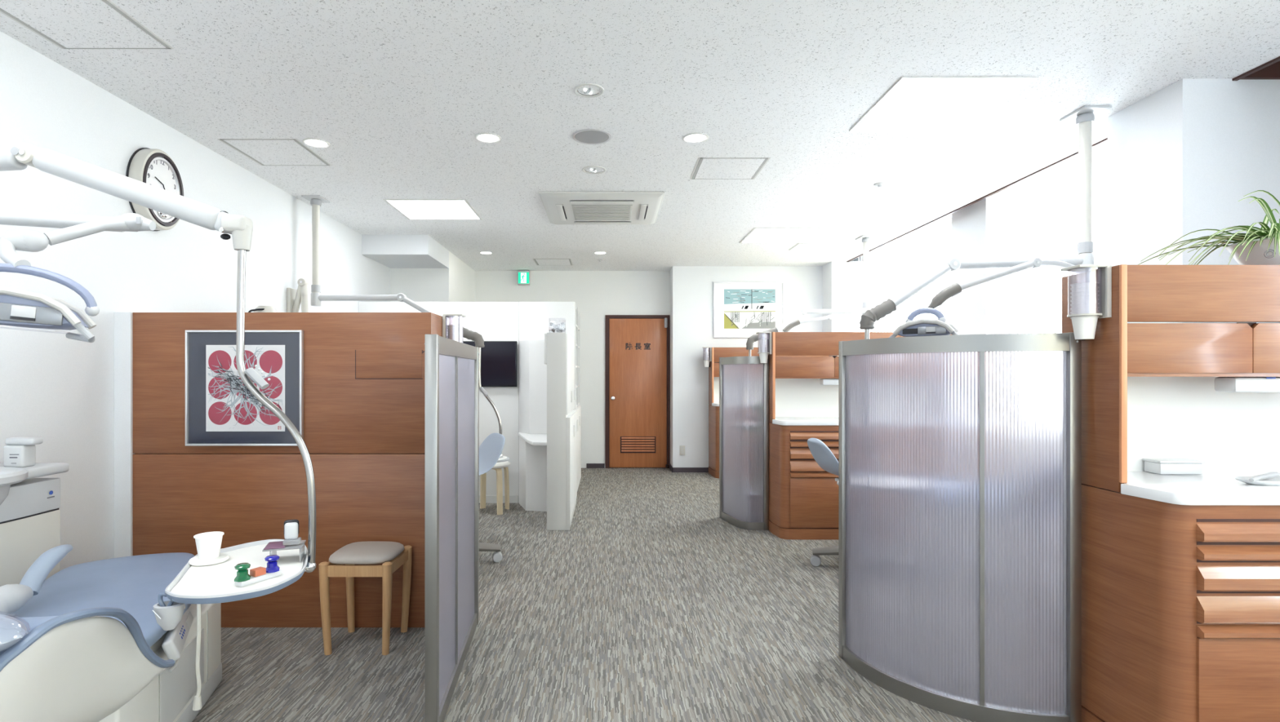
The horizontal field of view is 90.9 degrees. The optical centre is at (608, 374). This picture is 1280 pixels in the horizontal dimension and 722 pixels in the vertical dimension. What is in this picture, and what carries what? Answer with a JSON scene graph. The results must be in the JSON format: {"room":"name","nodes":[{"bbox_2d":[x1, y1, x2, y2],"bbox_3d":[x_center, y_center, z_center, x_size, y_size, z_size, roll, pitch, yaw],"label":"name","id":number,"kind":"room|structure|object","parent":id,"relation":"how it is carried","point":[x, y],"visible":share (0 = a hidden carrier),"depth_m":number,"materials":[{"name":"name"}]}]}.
{"room":"dental clinic","nodes":[
{"label":"dental clinic","id":0,"kind":"room"},
{"bbox_2d":[0,31,390,570],"bbox_3d":[-2.480,-0.060,1.000,0.100,2.620,12.000,0,0,0],"label":"wall","id":1,"kind":"structure","parent":0,"point":[55,388],"depth_m":3.03,"materials":[{"name":"white paint"}]},
{"bbox_2d":[125,147,183,231],"bbox_3d":[-2.390,-0.975,3.335,0.080,0.430,0.338,0,0,0],"label":"wall clock","id":2,"kind":"object","parent":1,"relation":"attached to","point":[155,167],"visible":0.7,"depth_m":3.29,"materials":[{"name":"grey plastic"}]},
{"bbox_2d":[286,278,308,312],"bbox_3d":[-2.355,-0.528,4.800,0.151,0.391,0.120,0,0,0],"label":"bracket","id":3,"kind":"object","parent":1,"relation":"attached to","point":[295,297],"depth_m":4.76,"materials":[{"name":"grey plastic"}]},
{"bbox_2d":[361,235,448,268],"bbox_3d":[-2.105,-1.272,6.595,0.650,0.195,0.810,0,0,0],"label":"wall","id":4,"kind":"structure","parent":0,"point":[392,251],"depth_m":6.19,"materials":[{"name":"white paint"}]},
{"bbox_2d":[390,251,475,302],"bbox_3d":[-2.155,-0.060,7.680,0.750,2.620,1.360,0,0,0],"label":"wall","id":5,"kind":"structure","parent":0,"point":[456,283],"depth_m":7.00,"materials":[{"name":"white paint"}]},
{"bbox_2d":[475,271,670,468],"bbox_3d":[-0.485,-0.060,8.410,2.590,2.620,0.100,0,0,0],"label":"wall","id":6,"kind":"structure","parent":0,"point":[596,295],"depth_m":8.36,"materials":[{"name":"white paint"}]},
{"bbox_2d":[517,271,529,285],"bbox_3d":[-1.126,-1.268,8.306,0.156,0.183,0.108,0,0,0],"label":"exit sign","id":7,"kind":"object","parent":6,"relation":"attached to","point":[523,277],"visible":1,"depth_m":8.27,"materials":[{"name":"green plastic"}]},
{"bbox_2d":[604,315,670,468],"bbox_3d":[0.378,0.235,8.370,0.855,2.030,0.180,0,0,0],"label":"door","id":8,"kind":"structure","parent":6,"relation":"in","point":[640,344],"depth_m":8.35,"materials":[{"name":"brown wood"}]},
{"bbox_2d":[192,466,975,721],"bbox_3d":[0.420,1.300,1.730,5.900,0.100,13.460,0,0,0],"label":"floor","id":9,"kind":"structure","parent":0,"point":[652,606],"depth_m":2.97,"materials":[{"name":"carpet"}]},
{"bbox_2d":[0,462,69,586],"bbox_3d":[-2.235,0.797,2.223,0.356,0.906,0.505,0,0,0],"label":"cabinet","id":10,"kind":"object","parent":9,"relation":"on","point":[30,513],"visible":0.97,"depth_m":2.31,"materials":[{"name":"grey plastic"}]},
{"bbox_2d":[0,484,10,505],"bbox_3d":[-2.235,0.458,2.140,0.296,0.145,0.296,0,0,0],"label":"bowl","id":11,"kind":"object","parent":10,"relation":"on","point":[5,491],"depth_m":2.20,"materials":[{"name":"ceramic"}]},
{"bbox_2d":[0,466,27,487],"bbox_3d":[-2.235,0.373,2.160,0.356,0.058,0.356,0,0,0],"label":"bowl","id":12,"kind":"object","parent":10,"relation":"on","point":[10,477],"depth_m":2.23,"materials":[{"name":"white ceramic"}]},
{"bbox_2d":[3,437,43,467],"bbox_3d":[-2.192,0.293,2.359,0.110,0.110,0.062,0,0,0],"label":"box","id":13,"kind":"object","parent":10,"relation":"on","point":[20,452],"visible":1,"depth_m":2.33,"materials":[{"name":"grey plastic"}]},
{"bbox_2d":[0,544,222,721],"bbox_3d":[-1.601,0.873,1.885,0.686,0.755,1.535,0,0,-15],"label":"dental chair","id":14,"kind":"object","parent":9,"relation":"on","point":[86,642],"visible":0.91,"depth_m":1.86,"materials":[{"name":"blue plastic"}]},
{"bbox_2d":[133,312,442,627],"bbox_3d":[-1.609,0.473,3.339,1.474,1.553,0.482,0,0,0],"label":"partition","id":15,"kind":"object","parent":9,"relation":"on","point":[364,372],"visible":0.54,"depth_m":3.10,"materials":[{"name":"brown wood"}]},
{"bbox_2d":[114,312,134,558],"bbox_3d":[-2.388,0.473,3.220,0.082,1.553,0.260,0,0,0],"label":"wall","id":16,"kind":"structure","parent":15,"relation":"attached to","point":[123,322],"depth_m":3.09,"materials":[{"name":"white paint"}]},
{"bbox_2d":[185,330,303,446],"bbox_3d":[-1.786,0.069,3.087,0.569,0.566,0.024,0,0,0],"label":"framed print","id":17,"kind":"object","parent":15,"relation":"attached to","point":[220,411],"visible":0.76,"depth_m":3.08,"materials":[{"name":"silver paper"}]},
{"bbox_2d":[442,314,466,337],"bbox_3d":[-0.825,-0.193,3.379,0.100,0.246,0.142,0,0,0],"label":"bracket","id":18,"kind":"object","parent":15,"relation":"attached to","point":[445,317],"visible":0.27,"depth_m":3.31,"materials":[{"name":"white metal"}]},
{"bbox_2d":[318,542,412,655],"bbox_3d":[-1.124,1.025,2.933,0.329,0.450,0.314,0,0,0],"label":"stool","id":19,"kind":"object","parent":9,"relation":"on","point":[350,555],"visible":1,"depth_m":2.80,"materials":[{"name":"brown wood"}]},
{"bbox_2d":[424,334,479,721],"bbox_3d":[-0.638,0.558,2.645,0.049,1.384,1.044,0,0,-4],"label":"screen","id":20,"kind":"object","parent":9,"relation":"on","point":[451,367],"visible":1,"depth_m":2.44,"materials":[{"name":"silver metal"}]},
{"bbox_2d":[358,302,574,503],"bbox_3d":[-1.381,0.275,6.116,2.093,1.950,0.048,0,0,0],"label":"wall","id":21,"kind":"structure","parent":9,"relation":"on","point":[517,322],"depth_m":6.10,"materials":[{"name":"white paint"}]},
{"bbox_2d":[461,341,517,386],"bbox_3d":[-1.272,-0.095,6.071,0.775,0.440,0.056,0,0,0],"label":"television","id":22,"kind":"object","parent":21,"relation":"attached to","point":[499,359],"visible":0.43,"depth_m":6.04,"materials":[{"name":"black plastic"}]},
{"bbox_2d":[479,433,505,563],"bbox_3d":[-1.026,0.828,4.144,0.643,0.844,0.607,0,0,5],"label":"chair","id":23,"kind":"object","parent":9,"relation":"on","point":[491,449],"visible":0.31,"depth_m":4.19,"materials":[{"name":"blue plastic"}]},
{"bbox_2d":[480,461,510,515],"bbox_3d":[-1.070,1.023,5.720,0.344,0.454,0.344,0,0,0],"label":"stool","id":24,"kind":"object","parent":9,"relation":"on","point":[498,466],"visible":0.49,"depth_m":5.79,"materials":[{"name":"white wood"}]},
{"bbox_2d":[518,340,546,511],"bbox_3d":[-0.686,0.465,5.649,0.372,1.570,0.898,0,0,0],"label":"partition","id":25,"kind":"object","parent":9,"relation":"on","point":[532,433],"visible":0.76,"depth_m":5.91,"materials":[{"name":"white paint"}]},
{"bbox_2d":[544,333,577,530],"bbox_3d":[-0.410,0.460,5.564,0.220,1.580,1.068,0,0,0],"label":"partition","id":26,"kind":"object","parent":9,"relation":"on","point":[559,348],"visible":1,"depth_m":5.03,"materials":[{"name":"white paint"}]},
{"bbox_2d":[549,321,565,333],"bbox_3d":[-0.419,-0.391,5.120,0.132,0.119,0.120,0,0,0],"label":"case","id":27,"kind":"object","parent":26,"relation":"on","point":[557,326],"visible":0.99,"depth_m":5.11,"materials":[{"name":"white plastic"}]},
{"bbox_2d":[574,302,581,490],"bbox_3d":[-0.513,0.275,6.652,0.414,1.950,1.015,0,0,0],"label":"shelf unit","id":28,"kind":"object","parent":9,"relation":"on","point":[577,315],"visible":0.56,"depth_m":6.71,"materials":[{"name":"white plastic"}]},
{"bbox_2d":[719,355,768,530],"bbox_3d":[1.074,0.553,5.232,0.164,1.394,0.558,0,0,-33],"label":"screen","id":29,"kind":"object","parent":9,"relation":"on","point":[744,381],"visible":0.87,"depth_m":5.08,"materials":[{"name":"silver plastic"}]},
{"bbox_2d":[708,347,829,478],"bbox_3d":[1.973,0.463,7.728,1.434,1.575,0.464,0,0,0],"label":"cabinet","id":30,"kind":"object","parent":9,"relation":"on","point":[717,353],"visible":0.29,"depth_m":7.70,"materials":[{"name":"brown wood"}]},
{"bbox_2d":[713,377,719,402],"bbox_3d":[1.975,0.197,7.949,1.394,0.316,0.014,0,0,0],"label":"backsplash","id":31,"kind":"structure","parent":30,"relation":"attached to","point":[716,380],"depth_m":7.94,"materials":[{"name":"white"}]},
{"bbox_2d":[807,438,838,567],"bbox_3d":[1.614,0.828,4.001,0.643,0.844,0.607,0,0,35],"label":"stool","id":32,"kind":"object","parent":9,"relation":"on","point":[822,455],"visible":0.35,"depth_m":4.01,"materials":[{"name":"blue plastic"}]},
{"bbox_2d":[764,332,952,539],"bbox_3d":[2.003,0.461,4.958,1.454,1.578,0.464,0,0,0],"label":"cabinet","id":33,"kind":"object","parent":9,"relation":"on","point":[803,391],"visible":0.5,"depth_m":4.90,"materials":[{"name":"brown wood"}]},
{"bbox_2d":[772,417,838,426],"bbox_3d":[2.003,0.372,4.964,1.454,0.034,0.452,0,0,0],"label":"countertop","id":34,"kind":"structure","parent":33,"relation":"on","point":[785,421],"depth_m":4.79,"materials":[{"name":"white"}]},
{"bbox_2d":[775,378,838,417],"bbox_3d":[2.005,0.196,5.179,1.414,0.319,0.014,0,0,0],"label":"backsplash","id":35,"kind":"structure","parent":33,"relation":"on","point":[794,397],"depth_m":5.17,"materials":[{"name":"white"}]},
{"bbox_2d":[819,378,838,385],"bbox_3d":[1.905,0.063,4.990,0.450,0.052,0.080,0,0,0],"label":"light","id":36,"kind":"object","parent":33,"relation":"attached to","point":[822,381],"depth_m":4.95,"materials":[{"name":"grey plastic"}]},
{"bbox_2d":[838,332,1081,721],"bbox_3d":[1.271,0.553,2.431,0.870,1.394,0.216,0,0,45],"label":"screen","id":37,"kind":"object","parent":9,"relation":"on","point":[960,455],"visible":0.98,"depth_m":2.29,"materials":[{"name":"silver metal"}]},
{"bbox_2d":[1062,264,1279,721],"bbox_3d":[2.358,0.448,2.078,1.404,1.605,0.464,0,0,0],"label":"tall cabinet","id":38,"kind":"object","parent":9,"relation":"on","point":[1180,574],"visible":0.87,"depth_m":2.05,"materials":[{"name":"brown wood"}]},
{"bbox_2d":[1060,264,1111,340],"bbox_3d":[1.609,-0.240,2.149,0.100,0.246,0.142,0,0,0],"label":"dispenser","id":39,"kind":"object","parent":38,"relation":"attached to","point":[1100,273],"visible":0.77,"depth_m":2.10,"materials":[{"name":"grey plastic"}]},
{"bbox_2d":[1070,315,1098,339],"bbox_3d":[1.609,-0.154,2.130,0.078,0.075,0.078,0,0,0],"label":"paper cup","id":40,"kind":"object","parent":39,"relation":"in","point":[1084,327],"visible":1,"depth_m":2.11,"materials":[{"name":"white paper"}]},
{"bbox_2d":[1070,306,1098,311],"bbox_3d":[1.609,-0.186,2.130,0.078,0.075,0.078,0,0,0],"label":"paper cup","id":41,"kind":"object","parent":39,"relation":"in","point":[1079,308],"visible":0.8,"depth_m":2.10,"materials":[{"name":"white paper"}]},
{"bbox_2d":[1070,302,1098,307],"bbox_3d":[1.609,-0.200,2.130,0.078,0.075,0.078,0,0,0],"label":"paper cup","id":42,"kind":"object","parent":39,"relation":"in","point":[1080,304],"visible":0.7,"depth_m":2.10,"materials":[{"name":"white paper"}]},
{"bbox_2d":[1070,298,1098,303],"bbox_3d":[1.609,-0.213,2.130,0.078,0.075,0.078,0,0,0],"label":"paper cup","id":43,"kind":"object","parent":39,"relation":"in","point":[1081,300],"visible":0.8,"depth_m":2.10,"materials":[{"name":"white paper"}]},
{"bbox_2d":[1070,290,1098,296],"bbox_3d":[1.609,-0.240,2.130,0.078,0.075,0.078,0,0,0],"label":"paper cup","id":44,"kind":"object","parent":39,"relation":"in","point":[1082,292],"visible":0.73,"depth_m":2.10,"materials":[{"name":"white paper"}]},
{"bbox_2d":[1070,286,1098,292],"bbox_3d":[1.609,-0.254,2.130,0.078,0.075,0.078,0,0,0],"label":"paper cup","id":45,"kind":"object","parent":39,"relation":"in","point":[1082,288],"visible":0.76,"depth_m":2.10,"materials":[{"name":"white paper"}]},
{"bbox_2d":[1070,282,1098,288],"bbox_3d":[1.609,-0.268,2.130,0.078,0.075,0.078,0,0,0],"label":"paper cup","id":46,"kind":"object","parent":45,"relation":"on","point":[1082,284],"visible":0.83,"depth_m":2.10,"materials":[{"name":"white paper"}]},
{"bbox_2d":[1070,294,1098,300],"bbox_3d":[1.609,-0.227,2.130,0.078,0.075,0.078,0,0,0],"label":"paper cup","id":47,"kind":"object","parent":39,"relation":"in","point":[1081,296],"visible":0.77,"depth_m":2.10,"materials":[{"name":"white paper"}]},
{"bbox_2d":[1120,471,1279,506],"bbox_3d":[2.358,0.372,2.084,1.404,0.034,0.452,0,0,0],"label":"countertop","id":48,"kind":"structure","parent":38,"relation":"on","point":[1208,488],"depth_m":1.95,"materials":[{"name":"white"}]},
{"bbox_2d":[1142,458,1204,475],"bbox_3d":[2.015,0.330,2.250,0.158,0.048,0.078,0,0,0],"label":"box","id":49,"kind":"object","parent":48,"relation":"on","point":[1157,466],"visible":1,"depth_m":2.21,"materials":[{"name":"grey plastic"}]},
{"bbox_2d":[1234,471,1279,486],"bbox_3d":[2.120,0.336,2.020,0.208,0.038,0.096,0,0,0],"label":"dish","id":50,"kind":"object","parent":48,"relation":"on","point":[1272,479],"visible":1,"depth_m":2.00,"materials":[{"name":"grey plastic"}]},
{"bbox_2d":[1127,373,1279,377],"bbox_3d":[2.360,0.003,2.182,1.364,0.012,0.256,0,0,0],"label":"shelf","id":51,"kind":"object","parent":38,"relation":"attached to","point":[1129,375],"depth_m":2.05,"materials":[{"name":"brown wood"}]},
{"bbox_2d":[1127,377,1279,471],"bbox_3d":[2.360,0.182,2.299,1.364,0.346,0.014,0,0,0],"label":"backsplash","id":52,"kind":"structure","parent":38,"relation":"attached to","point":[1168,417],"depth_m":2.29,"materials":[{"name":"white"}]},
{"bbox_2d":[1137,190,1279,265],"bbox_3d":[2.286,-0.489,2.179,0.656,0.314,0.499,0,0,0],"label":"spider plant","id":53,"kind":"object","parent":38,"relation":"on","point":[1261,246],"visible":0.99,"depth_m":2.18,"materials":[{"name":"green plant"}]},
{"bbox_2d":[1214,377,1279,392],"bbox_3d":[2.285,0.036,2.110,0.450,0.052,0.080,0,0,0],"label":"light","id":54,"kind":"object","parent":38,"relation":"attached to","point":[1222,384],"depth_m":2.07,"materials":[{"name":"grey plastic"}]},
{"bbox_2d":[0,0,1279,271],"bbox_3d":[0.185,-1.430,1.730,5.430,0.120,13.460,0,0,0],"label":"ceiling","id":55,"kind":"structure","parent":0,"point":[401,92],"depth_m":3.10,"materials":[{"name":"white paint"}]},
{"bbox_2d":[0,0,174,48],"bbox_3d":[-2.065,-1.369,2.424,0.474,0.004,0.448,0,0,0],"label":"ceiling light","id":56,"kind":"object","parent":55,"relation":"attached to","point":[65,24],"visible":1,"depth_m":2.45,"materials":[{"name":"grey"}]},
{"bbox_2d":[0,142,315,631],"bbox_3d":[-1.554,-0.375,1.875,1.542,1.990,0.515,0,0,13],"label":"dental light arm","id":57,"kind":"object","parent":55,"relation":"hanging from","point":[215,584],"visible":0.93,"depth_m":1.82,"materials":[{"name":"grey plastic"}]},
{"bbox_2d":[10,305,36,318],"bbox_3d":[-1.672,-0.178,1.798,0.057,0.036,0.005,0,0,-24],"label":"lamp","id":58,"kind":"object","parent":57,"relation":"on","point":[16,311],"depth_m":1.80,"materials":[{"name":"grey plastic"}]},
{"bbox_2d":[0,209,136,267],"bbox_3d":[-1.917,-0.436,1.987,0.686,0.274,0.312,0,0,0],"label":"lamp","id":59,"kind":"object","parent":57,"relation":"attached to","point":[72,227],"depth_m":2.03,"materials":[{"name":"grey plastic"}]},
{"bbox_2d":[188,553,229,566],"bbox_3d":[-1.141,0.529,1.796,0.100,0.010,0.100,0,0,0],"label":"coaster","id":60,"kind":"object","parent":57,"relation":"on","point":[195,562],"visible":0.81,"depth_m":1.77,"materials":[{"name":"white"}]},
{"bbox_2d":[193,531,224,559],"bbox_3d":[-1.141,0.492,1.796,0.074,0.066,0.074,0,0,0],"label":"paper cup","id":61,"kind":"object","parent":60,"relation":"on","point":[208,544],"visible":1,"depth_m":1.78,"materials":[{"name":"white paper"}]},
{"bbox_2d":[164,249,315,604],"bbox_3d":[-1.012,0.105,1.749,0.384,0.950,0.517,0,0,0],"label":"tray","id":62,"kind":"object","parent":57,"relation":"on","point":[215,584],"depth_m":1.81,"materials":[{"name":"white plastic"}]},
{"bbox_2d":[244,364,270,389],"bbox_3d":[-1.019,0.009,1.830,0.072,0.072,0.032,0,0,0],"label":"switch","id":63,"kind":"object","parent":57,"relation":"attached to","point":[251,373],"depth_m":1.82,"materials":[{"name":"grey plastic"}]},
{"bbox_2d":[235,569,281,587],"bbox_3d":[-0.908,0.529,1.634,0.028,0.014,0.111,0,0,27],"label":"tray","id":64,"kind":"object","parent":57,"relation":"on","point":[268,575],"visible":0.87,"depth_m":1.62,"materials":[{"name":"grey plastic"}]},
{"bbox_2d":[234,563,250,582],"bbox_3d":[-0.928,0.501,1.595,0.036,0.040,0.036,0,0,25],"label":"pot","id":65,"kind":"object","parent":64,"relation":"on","point":[242,575],"visible":1,"depth_m":1.58,"materials":[{"name":"green ceramic"}]},
{"bbox_2d":[249,567,266,577],"bbox_3d":[-0.909,0.513,1.631,0.024,0.017,0.030,0,0,27],"label":"block","id":66,"kind":"object","parent":64,"relation":"on","point":[258,571],"visible":1,"depth_m":1.62,"materials":[{"name":"orange plastic"}]},
{"bbox_2d":[264,555,279,573],"bbox_3d":[-0.891,0.501,1.666,0.036,0.040,0.036,0,0,25],"label":"pot","id":67,"kind":"object","parent":64,"relation":"on","point":[272,564],"visible":0.99,"depth_m":1.66,"materials":[{"name":"blue ceramic"}]},
{"bbox_2d":[262,540,306,563],"bbox_3d":[-0.932,0.514,1.810,0.100,0.044,0.087,0,0,-18],"label":"acrylic stand","id":68,"kind":"object","parent":57,"relation":"on","point":[301,546],"visible":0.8,"depth_m":1.79,"materials":[{"name":"white"}]},
{"bbox_2d":[263,541,285,550],"bbox_3d":[-0.952,0.490,1.803,0.052,0.002,0.078,0,0,-18],"label":"card","id":69,"kind":"object","parent":68,"relation":"on","point":[271,545],"visible":0.8,"depth_m":1.79,"materials":[{"name":"pink"}]},
{"bbox_2d":[262,540,306,551],"bbox_3d":[-0.932,0.494,1.810,0.100,0.004,0.087,0,0,-18],"label":"shelf","id":70,"kind":"object","parent":68,"relation":"attached to","point":[301,546],"depth_m":1.79,"materials":[{"name":"white plastic"}]},
{"bbox_2d":[282,520,301,546],"bbox_3d":[-0.914,0.456,1.815,0.045,0.068,0.040,0,0,-18],"label":"gadget","id":71,"kind":"object","parent":68,"relation":"on","point":[291,526],"visible":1,"depth_m":1.80,"materials":[{"name":"white plastic"}]},
{"bbox_2d":[217,138,332,165],"bbox_3d":[-2.050,-1.369,3.900,0.464,0.004,0.460,0,0,0],"label":"ceiling hatch","id":72,"kind":"object","parent":55,"relation":"attached to","point":[264,152],"visible":1,"depth_m":3.88,"materials":[{"name":"grey"}]},
{"bbox_2d":[302,137,329,147],"bbox_3d":[-1.734,-1.369,3.731,0.150,0.010,0.150,0,0,0],"label":"recessed light","id":73,"kind":"object","parent":55,"relation":"in","point":[316,143],"visible":1,"depth_m":3.73,"materials":[{"name":"white paint"}]},
{"bbox_2d":[301,195,509,462],"bbox_3d":[-1.560,-0.359,4.809,1.619,2.023,0.325,0,0,6],"label":"dental light arm","id":74,"kind":"object","parent":55,"relation":"hanging from","point":[316,201],"visible":0.69,"depth_m":4.87,"materials":[{"name":"grey plastic"}]},
{"bbox_2d":[479,347,509,462],"bbox_3d":[-0.993,0.223,4.750,0.480,0.859,0.322,0,0,0],"label":"tray","id":75,"kind":"object","parent":74,"relation":"on","point":[502,459],"depth_m":4.74,"materials":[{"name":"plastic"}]},
{"bbox_2d":[382,199,482,219],"bbox_3d":[-1.445,-1.368,5.250,0.650,0.008,0.640,0,0,0],"label":"recessed light","id":76,"kind":"object","parent":55,"relation":"in","point":[411,209],"visible":1,"depth_m":5.22,"materials":[{"name":"white paint"}]},
{"bbox_2d":[475,133,501,142],"bbox_3d":[-0.700,-1.369,3.649,0.150,0.010,0.150,0,0,0],"label":"recessed light","id":77,"kind":"object","parent":55,"relation":"in","point":[482,137],"visible":1,"depth_m":3.64,"materials":[{"name":"white paint"}]},
{"bbox_2d":[532,258,573,265],"bbox_3d":[-0.680,-1.369,7.705,0.464,0.004,0.430,0,0,0],"label":"ceiling hatch","id":78,"kind":"object","parent":55,"relation":"attached to","point":[540,261],"visible":1,"depth_m":7.65,"materials":[{"name":"grey metal"}]},
{"bbox_2d":[573,83,604,97],"bbox_3d":[-0.097,-1.367,3.039,0.146,0.018,0.146,0,0,0],"label":"recessed light","id":79,"kind":"object","parent":55,"relation":"in","point":[575,91],"visible":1,"depth_m":3.04,"materials":[{"name":"white paint"}]},
{"bbox_2d":[572,128,612,144],"bbox_3d":[-0.098,-1.369,3.634,0.230,0.011,0.230,0,0,0],"label":"ceiling speaker","id":80,"kind":"object","parent":55,"relation":"attached to","point":[587,136],"visible":1,"depth_m":3.62,"materials":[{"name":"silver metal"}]},
{"bbox_2d":[538,191,665,224],"bbox_3d":[-0.055,-1.347,5.200,0.950,0.045,0.950,0,0,0],"label":"air conditioner","id":81,"kind":"object","parent":55,"relation":"attached to","point":[561,207],"visible":1,"depth_m":5.00,"materials":[{"name":"white paint"}]},
{"bbox_2d":[571,204,632,220],"bbox_3d":[-0.055,-1.332,5.200,0.480,0.008,0.480,0,0,0],"label":"grille","id":82,"kind":"object","parent":81,"relation":"attached to","point":[579,212],"depth_m":5.18,"materials":[{"name":"grey"}]},
{"bbox_2d":[682,133,708,142],"bbox_3d":[0.502,-1.369,3.649,0.150,0.010,0.150,0,0,0],"label":"recessed light","id":83,"kind":"object","parent":55,"relation":"in","point":[692,137],"visible":1,"depth_m":3.64,"materials":[{"name":"white paint"}]},
{"bbox_2d":[689,157,770,179],"bbox_3d":[0.795,-1.369,4.205,0.454,0.004,0.430,0,0,0],"label":"ceiling hatch","id":84,"kind":"object","parent":55,"relation":"attached to","point":[710,168],"visible":1,"depth_m":4.19,"materials":[{"name":"grey"}]},
{"bbox_2d":[739,227,820,243],"bbox_3d":[1.670,-1.368,6.230,0.620,0.008,0.680,0,0,0],"label":"recessed light","id":85,"kind":"object","parent":55,"relation":"in","point":[757,235],"visible":1,"depth_m":6.21,"materials":[{"name":"white paint"}]},
{"bbox_2d":[746,235,876,356],"bbox_3d":[1.961,-0.433,6.058,1.430,1.873,0.524,0,0,-7],"label":"dental light arm","id":86,"kind":"object","parent":55,"relation":"hanging from","point":[789,324],"visible":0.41,"depth_m":6.21,"materials":[{"name":"grey plastic"}]},
{"bbox_2d":[799,314,862,324],"bbox_3d":[2.168,-0.535,6.100,0.816,0.132,0.430,0,0,0],"label":"lamp","id":87,"kind":"object","parent":86,"relation":"attached to","point":[830,317],"depth_m":5.98,"materials":[{"name":"grey plastic"}]},
{"bbox_2d":[788,243,840,250],"bbox_3d":[2.200,-1.369,6.775,0.464,0.004,0.350,0,0,0],"label":"recessed light","id":88,"kind":"object","parent":55,"relation":"attached to","point":[798,246],"visible":1,"depth_m":6.76,"materials":[{"name":"grey plastic"}]},
{"bbox_2d":[848,76,1036,131],"bbox_3d":[1.660,-1.368,3.220,0.620,0.008,0.640,0,0,0],"label":"recessed light","id":89,"kind":"object","parent":55,"relation":"in","point":[913,104],"visible":1,"depth_m":3.18,"materials":[{"name":"white paint"}]},
{"bbox_2d":[836,105,1111,485],"bbox_3d":[1.864,-0.400,3.125,1.401,1.938,0.528,0,0,0],"label":"dental light arm","id":90,"kind":"object","parent":55,"relation":"hanging from","point":[1084,117],"visible":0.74,"depth_m":3.22,"materials":[{"name":"grey plastic"}]},
{"bbox_2d":[959,259,1082,290],"bbox_3d":[2.065,-0.483,3.150,0.837,0.187,0.333,0,0,0],"label":"lamp","id":91,"kind":"object","parent":90,"relation":"attached to","point":[1014,266],"depth_m":3.17,"materials":[{"name":"grey plastic"}]},
{"bbox_2d":[670,259,854,467],"bbox_3d":[2.065,-0.120,8.230,2.510,2.740,0.460,0,0,0],"label":"wall","id":92,"kind":"structure","parent":0,"point":[691,287],"depth_m":8.00,"materials":[{"name":"white paint"}]},
{"bbox_2d":[669,463,708,472],"bbox_3d":[1.049,1.220,8.174,0.502,0.060,0.372,0,0,0],"label":"baseboard","id":93,"kind":"structure","parent":92,"relation":"attached to","point":[673,469],"depth_m":7.99,"materials":[{"name":"grey"}]},
{"bbox_2d":[713,282,783,337],"bbox_3d":[1.770,-0.813,7.990,0.891,0.708,0.020,0,0,0],"label":"framed print","id":94,"kind":"object","parent":92,"relation":"attached to","point":[740,309],"visible":0.9,"depth_m":7.99,"materials":[{"name":"white paper"}]},
{"bbox_2d":[822,261,863,356],"bbox_3d":[2.915,-0.060,7.830,0.410,2.620,0.340,0,0,0],"label":"wall","id":95,"kind":"structure","parent":0,"point":[839,278],"depth_m":7.66,"materials":[{"name":"white paint"}]},
{"bbox_2d":[846,56,1279,262],"bbox_3d":[2.901,-1.425,1.330,0.022,0.130,12.660,0,0,0],"label":"trim","id":96,"kind":"structure","parent":95,"relation":"attached to","point":[1277,59],"depth_m":4.32,"materials":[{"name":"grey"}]},
{"bbox_2d":[951,193,996,334],"bbox_3d":[3.075,-0.120,5.315,0.090,2.740,0.510,0,0,0],"label":"wall","id":97,"kind":"structure","parent":0,"point":[971,224],"depth_m":5.21,"materials":[{"name":"white paint"}]},
{"bbox_2d":[854,141,1107,333],"bbox_3d":[3.195,-0.125,1.680,0.150,2.750,13.360,0,0,0],"label":"wall","id":98,"kind":"structure","parent":0,"point":[947,220],"depth_m":5.00,"materials":[{"name":"white paint"}]},
{"bbox_2d":[872,222,951,332],"bbox_3d":[3.210,-0.505,6.620,0.060,1.810,2.000,0,0,0],"label":"window","id":99,"kind":"structure","parent":98,"relation":"in","point":[947,228],"depth_m":6.60,"materials":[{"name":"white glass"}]},
{"bbox_2d":[1011,153,1107,333],"bbox_3d":[3.210,-0.505,4.210,0.060,1.810,1.580,0,0,0],"label":"window","id":100,"kind":"structure","parent":98,"relation":"in","point":[1095,162],"depth_m":4.64,"materials":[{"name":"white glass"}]},
{"bbox_2d":[1241,61,1279,79],"bbox_3d":[3.015,-1.428,2.909,0.210,0.124,0.019,0,0,0],"label":"trim","id":101,"kind":"structure","parent":98,"relation":"attached to","point":[1273,71],"depth_m":2.90,"materials":[{"name":"brown wood"}]},
{"bbox_2d":[1107,78,1279,323],"bbox_3d":[2.890,-0.060,3.140,0.460,2.620,0.440,0,0,0],"label":"wall","id":102,"kind":"structure","parent":0,"point":[1182,157],"depth_m":2.92,"materials":[{"name":"white paint"}]},
{"bbox_3d":[3.135,-1.530,1.730,0.470,0.080,13.460,0,0,0],"label":"ceiling","id":103,"kind":"structure","parent":0,"visible":0},
{"bbox_2d":[857,218,941,332],"bbox_3d":[3.001,-0.480,6.621,0.047,2.020,1.962,0,0,0],"label":"vertical blind","id":104,"kind":"object","parent":103,"relation":"hanging from","point":[940,219],"visible":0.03,"depth_m":6.57,"materials":[{"name":"white"}]},
{"bbox_2d":[991,143,1102,333],"bbox_3d":[3.001,-0.480,4.250,0.047,2.020,1.540,0,0,0],"label":"vertical blind","id":105,"kind":"object","parent":103,"relation":"hanging from","point":[1100,146],"visible":0.12,"depth_m":4.35,"materials":[{"name":"white fabric"}]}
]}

